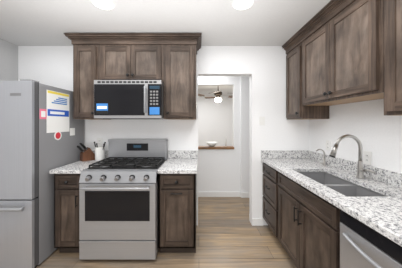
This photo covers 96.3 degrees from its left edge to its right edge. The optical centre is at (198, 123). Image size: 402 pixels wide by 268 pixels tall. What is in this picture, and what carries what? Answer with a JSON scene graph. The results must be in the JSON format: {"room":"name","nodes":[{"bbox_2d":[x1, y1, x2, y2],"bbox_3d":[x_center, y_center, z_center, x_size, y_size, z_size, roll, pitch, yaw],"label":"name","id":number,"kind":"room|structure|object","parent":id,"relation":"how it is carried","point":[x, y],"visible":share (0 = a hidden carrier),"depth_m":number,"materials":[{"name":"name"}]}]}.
{"room":"kitchen","nodes":[
{"label":"kitchen","id":0,"kind":"room"},
{"bbox_2d":[0,38,17,80],"bbox_3d":[-2.530,0.170,2.600,0.140,2.440,8.800,0,0,0],"label":"wall","id":1,"kind":"structure","parent":0,"point":[8,61],"depth_m":2.33,"materials":[{"name":"paint"}]},
{"bbox_2d":[18,46,308,224],"bbox_3d":[-0.500,0.170,2.510,4.200,2.440,0.120,0,0,0],"label":"wall","id":2,"kind":"structure","parent":0,"point":[263,68],"depth_m":2.45,"materials":[{"name":"paint"}]},
{"bbox_2d":[97,138,101,145],"bbox_3d":[-1.350,0.260,2.445,0.072,0.116,0.008,0,0,0],"label":"electrical outlet","id":3,"kind":"object","parent":2,"relation":"attached to","point":[99,141],"visible":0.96,"depth_m":2.44,"materials":[{"name":"white plastic"}]},
{"bbox_2d":[64,33,201,119],"bbox_3d":[-0.765,-0.543,2.260,1.590,0.990,0.375,0,0,0],"label":"upper cabinet","id":4,"kind":"object","parent":2,"relation":"attached to","point":[168,60],"visible":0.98,"depth_m":2.13,"materials":[{"name":"brown wood"}]},
{"bbox_2d":[94,80,163,118],"bbox_3d":[-0.805,-0.269,2.212,0.760,0.434,0.467,0,0,0],"label":"microwave","id":5,"kind":"object","parent":4,"relation":"attached to","point":[128,99],"visible":1,"depth_m":2.03,"materials":[{"name":"silver metal"}]},
{"bbox_2d":[198,192,262,225],"bbox_3d":[-0.480,1.342,4.718,3.958,0.094,4.562,0,0,0],"label":"baseboard","id":6,"kind":"structure","parent":2,"relation":"attached to","point":[257,221],"depth_m":3.39,"materials":[{"name":"white paint"}]},
{"bbox_2d":[259,117,264,124],"bbox_3d":[0.857,-0.030,2.442,0.072,0.116,0.014,0,0,0],"label":"light switch","id":7,"kind":"object","parent":2,"relation":"attached to","point":[261,120],"visible":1,"depth_m":2.44,"materials":[{"name":"white plastic"}]},
{"bbox_2d":[0,0,330,95],"bbox_3d":[-0.500,-1.065,2.600,4.200,0.030,9.040,0,0,0],"label":"ceiling","id":8,"kind":"structure","parent":0,"point":[213,22],"depth_m":1.84,"materials":[{"name":"paint"}]},
{"bbox_2d":[92,0,113,9],"bbox_3d":[-0.840,-1.044,1.575,0.170,0.009,0.170,0,0,0],"label":"recessed light","id":9,"kind":"object","parent":8,"relation":"in","point":[105,4],"visible":1,"depth_m":1.58,"materials":[{"name":"white"}]},
{"bbox_2d":[198,86,232,101],"bbox_3d":[0.474,-0.796,4.664,1.206,0.505,1.196,0,0,0],"label":"ceiling fan","id":10,"kind":"object","parent":8,"relation":"hanging from","point":[218,93],"visible":0.92,"depth_m":4.65,"materials":[{"name":"brown metal"}]},
{"bbox_2d":[233,0,252,9],"bbox_3d":[0.385,-1.044,1.575,0.170,0.009,0.170,0,0,0],"label":"recessed light","id":11,"kind":"object","parent":8,"relation":"in","point":[241,4],"visible":1,"depth_m":1.58,"materials":[{"name":"white"}]},
{"bbox_2d":[36,197,296,267],"bbox_3d":[-0.500,1.415,2.600,4.200,0.050,9.040,0,0,0],"label":"floor","id":12,"kind":"structure","parent":0,"point":[228,235],"depth_m":1.97,"materials":[{"name":"brown wood"}]},
{"bbox_2d":[0,79,83,267],"bbox_3d":[-1.990,0.490,2.009,0.899,1.797,0.822,0,0,0],"label":"fridge","id":13,"kind":"object","parent":12,"relation":"on","point":[41,132],"visible":0.9,"depth_m":1.66,"materials":[{"name":"grey"}]},
{"bbox_2d":[54,174,79,252],"bbox_3d":[-1.343,0.952,2.126,0.305,0.875,0.644,0,0,0],"label":"base cabinet","id":14,"kind":"object","parent":12,"relation":"on","point":[66,213],"visible":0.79,"depth_m":1.85,"materials":[{"name":"brown wood"}]},
{"bbox_2d":[50,151,108,173],"bbox_3d":[-1.352,0.443,2.135,0.326,0.141,0.625,0,0,0],"label":"countertop","id":15,"kind":"structure","parent":14,"relation":"on","point":[77,167],"depth_m":1.94,"materials":[{"name":"stone"}]},
{"bbox_2d":[77,143,94,161],"bbox_3d":[-1.444,0.362,2.290,0.090,0.228,0.187,0,0,40],"label":"knife block","id":16,"kind":"object","parent":15,"relation":"on","point":[87,154],"visible":1,"depth_m":2.27,"materials":[{"name":"brown wood"}]},
{"bbox_2d":[94,142,105,160],"bbox_3d":[-1.270,0.355,2.306,0.152,0.241,0.129,0,0,0],"label":"utensil crock","id":17,"kind":"object","parent":15,"relation":"on","point":[99,153],"visible":0.96,"depth_m":2.26,"materials":[{"name":"white ceramic"}]},
{"bbox_2d":[79,139,167,259],"bbox_3d":[-0.805,0.799,2.074,0.758,1.179,0.732,0,0,0],"label":"range","id":18,"kind":"object","parent":12,"relation":"on","point":[118,204],"visible":0.96,"depth_m":1.77,"materials":[{"name":"silver metal"}]},
{"bbox_2d":[158,174,195,252],"bbox_3d":[-0.228,0.952,2.126,0.385,0.875,0.644,0,0,0],"label":"base cabinet","id":19,"kind":"object","parent":12,"relation":"on","point":[176,213],"visible":0.9,"depth_m":1.85,"materials":[{"name":"brown wood"}]},
{"bbox_2d":[157,151,197,173],"bbox_3d":[-0.221,0.443,2.135,0.401,0.141,0.625,0,0,0],"label":"countertop","id":20,"kind":"structure","parent":19,"relation":"on","point":[180,162],"depth_m":2.13,"materials":[{"name":"stone"}]},
{"bbox_2d":[263,162,278,238],"bbox_3d":[1.160,0.952,2.209,0.676,0.875,0.475,0,0,0],"label":"base cabinet","id":21,"kind":"object","parent":12,"relation":"on","point":[270,195],"visible":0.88,"depth_m":2.15,"materials":[{"name":"brown wood"}]},
{"bbox_2d":[278,172,339,267],"bbox_3d":[1.160,0.952,1.533,0.676,0.875,0.870,0,0,0],"label":"base cabinet","id":22,"kind":"object","parent":12,"relation":"on","point":[308,228],"visible":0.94,"depth_m":1.43,"materials":[{"name":"brown wood"}]},
{"bbox_2d":[340,209,401,267],"bbox_3d":[1.134,0.953,0.791,0.688,0.872,0.605,0,0,0],"label":"dishwasher","id":23,"kind":"object","parent":12,"relation":"on","point":[362,245],"visible":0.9,"depth_m":0.92,"materials":[{"name":"silver metal"}]},
{"bbox_3d":[1.160,0.952,-0.240,0.676,0.875,1.450,0,0,0],"label":"base cabinet","id":24,"kind":"object","parent":12,"relation":"on","visible":0},
{"bbox_2d":[261,151,401,245],"bbox_3d":[1.169,0.443,0.742,0.658,0.141,3.413,0,0,0],"label":"countertop","id":25,"kind":"structure","parent":24,"relation":"on","point":[382,216],"depth_m":1.37,"materials":[{"name":"stone"}]},
{"bbox_2d":[316,149,325,165],"bbox_3d":[1.376,0.383,2.030,0.114,0.187,0.040,0,0,0],"label":"soap dispenser","id":26,"kind":"object","parent":25,"relation":"on","point":[324,161],"visible":1,"depth_m":2.02,"materials":[{"name":"silver metal"}]},
{"bbox_2d":[299,172,386,196],"bbox_3d":[1.140,0.621,1.533,0.424,0.212,0.794,0,0,0],"label":"sink","id":27,"kind":"object","parent":25,"relation":"in","point":[344,187],"visible":0.08,"depth_m":1.52,"materials":[{"name":"metal"}]},
{"bbox_2d":[329,134,375,178],"bbox_3d":[1.283,0.287,1.515,0.297,0.378,0.155,0,0,0],"label":"faucet","id":28,"kind":"object","parent":25,"relation":"on","point":[361,170],"visible":1,"depth_m":1.55,"materials":[{"name":"silver metal"}]},
{"bbox_2d":[198,96,232,145],"bbox_3d":[-0.500,0.170,7.060,4.200,2.440,0.120,0,0,0],"label":"wall","id":29,"kind":"structure","parent":0,"point":[215,121],"depth_m":7.00,"materials":[{"name":"paint"}]},
{"bbox_2d":[198,76,248,191],"bbox_3d":[-0.480,0.170,3.442,3.960,2.440,0.155,0,0,0],"label":"wall","id":30,"kind":"structure","parent":0,"point":[223,170],"depth_m":3.40,"materials":[{"name":"paint"}]},
{"bbox_2d":[198,146,233,148],"bbox_3d":[-0.900,0.469,3.460,3.120,0.039,0.180,0,0,0],"label":"sill","id":31,"kind":"structure","parent":30,"relation":"on","point":[215,147],"depth_m":3.37,"materials":[{"name":"brown wood"}]},
{"bbox_2d":[206,142,217,146],"bbox_3d":[0.250,0.407,3.460,0.220,0.085,0.214,0,0,0],"label":"bowl","id":32,"kind":"object","parent":31,"relation":"on","point":[211,144],"depth_m":3.39,"materials":[{"name":"white ceramic"}]},
{"bbox_2d":[309,99,401,173],"bbox_3d":[1.550,0.170,2.600,0.100,2.440,8.800,0,0,0],"label":"wall","id":33,"kind":"structure","parent":0,"point":[373,128],"depth_m":1.64,"materials":[{"name":"paint"}]},
{"bbox_2d":[282,0,401,119],"bbox_3d":[1.312,-0.547,1.372,0.373,0.998,2.150,0,0,0],"label":"upper cabinet","id":34,"kind":"object","parent":33,"relation":"attached to","point":[338,52],"visible":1,"depth_m":1.45,"materials":[{"name":"brown wood"}]},
{"bbox_2d":[363,151,371,164],"bbox_3d":[1.495,0.308,1.600,0.008,0.116,0.072,0,0,0],"label":"electrical outlet","id":35,"kind":"object","parent":33,"relation":"attached to","point":[367,157],"visible":1,"depth_m":1.59,"materials":[{"name":"white plastic"}]}
]}

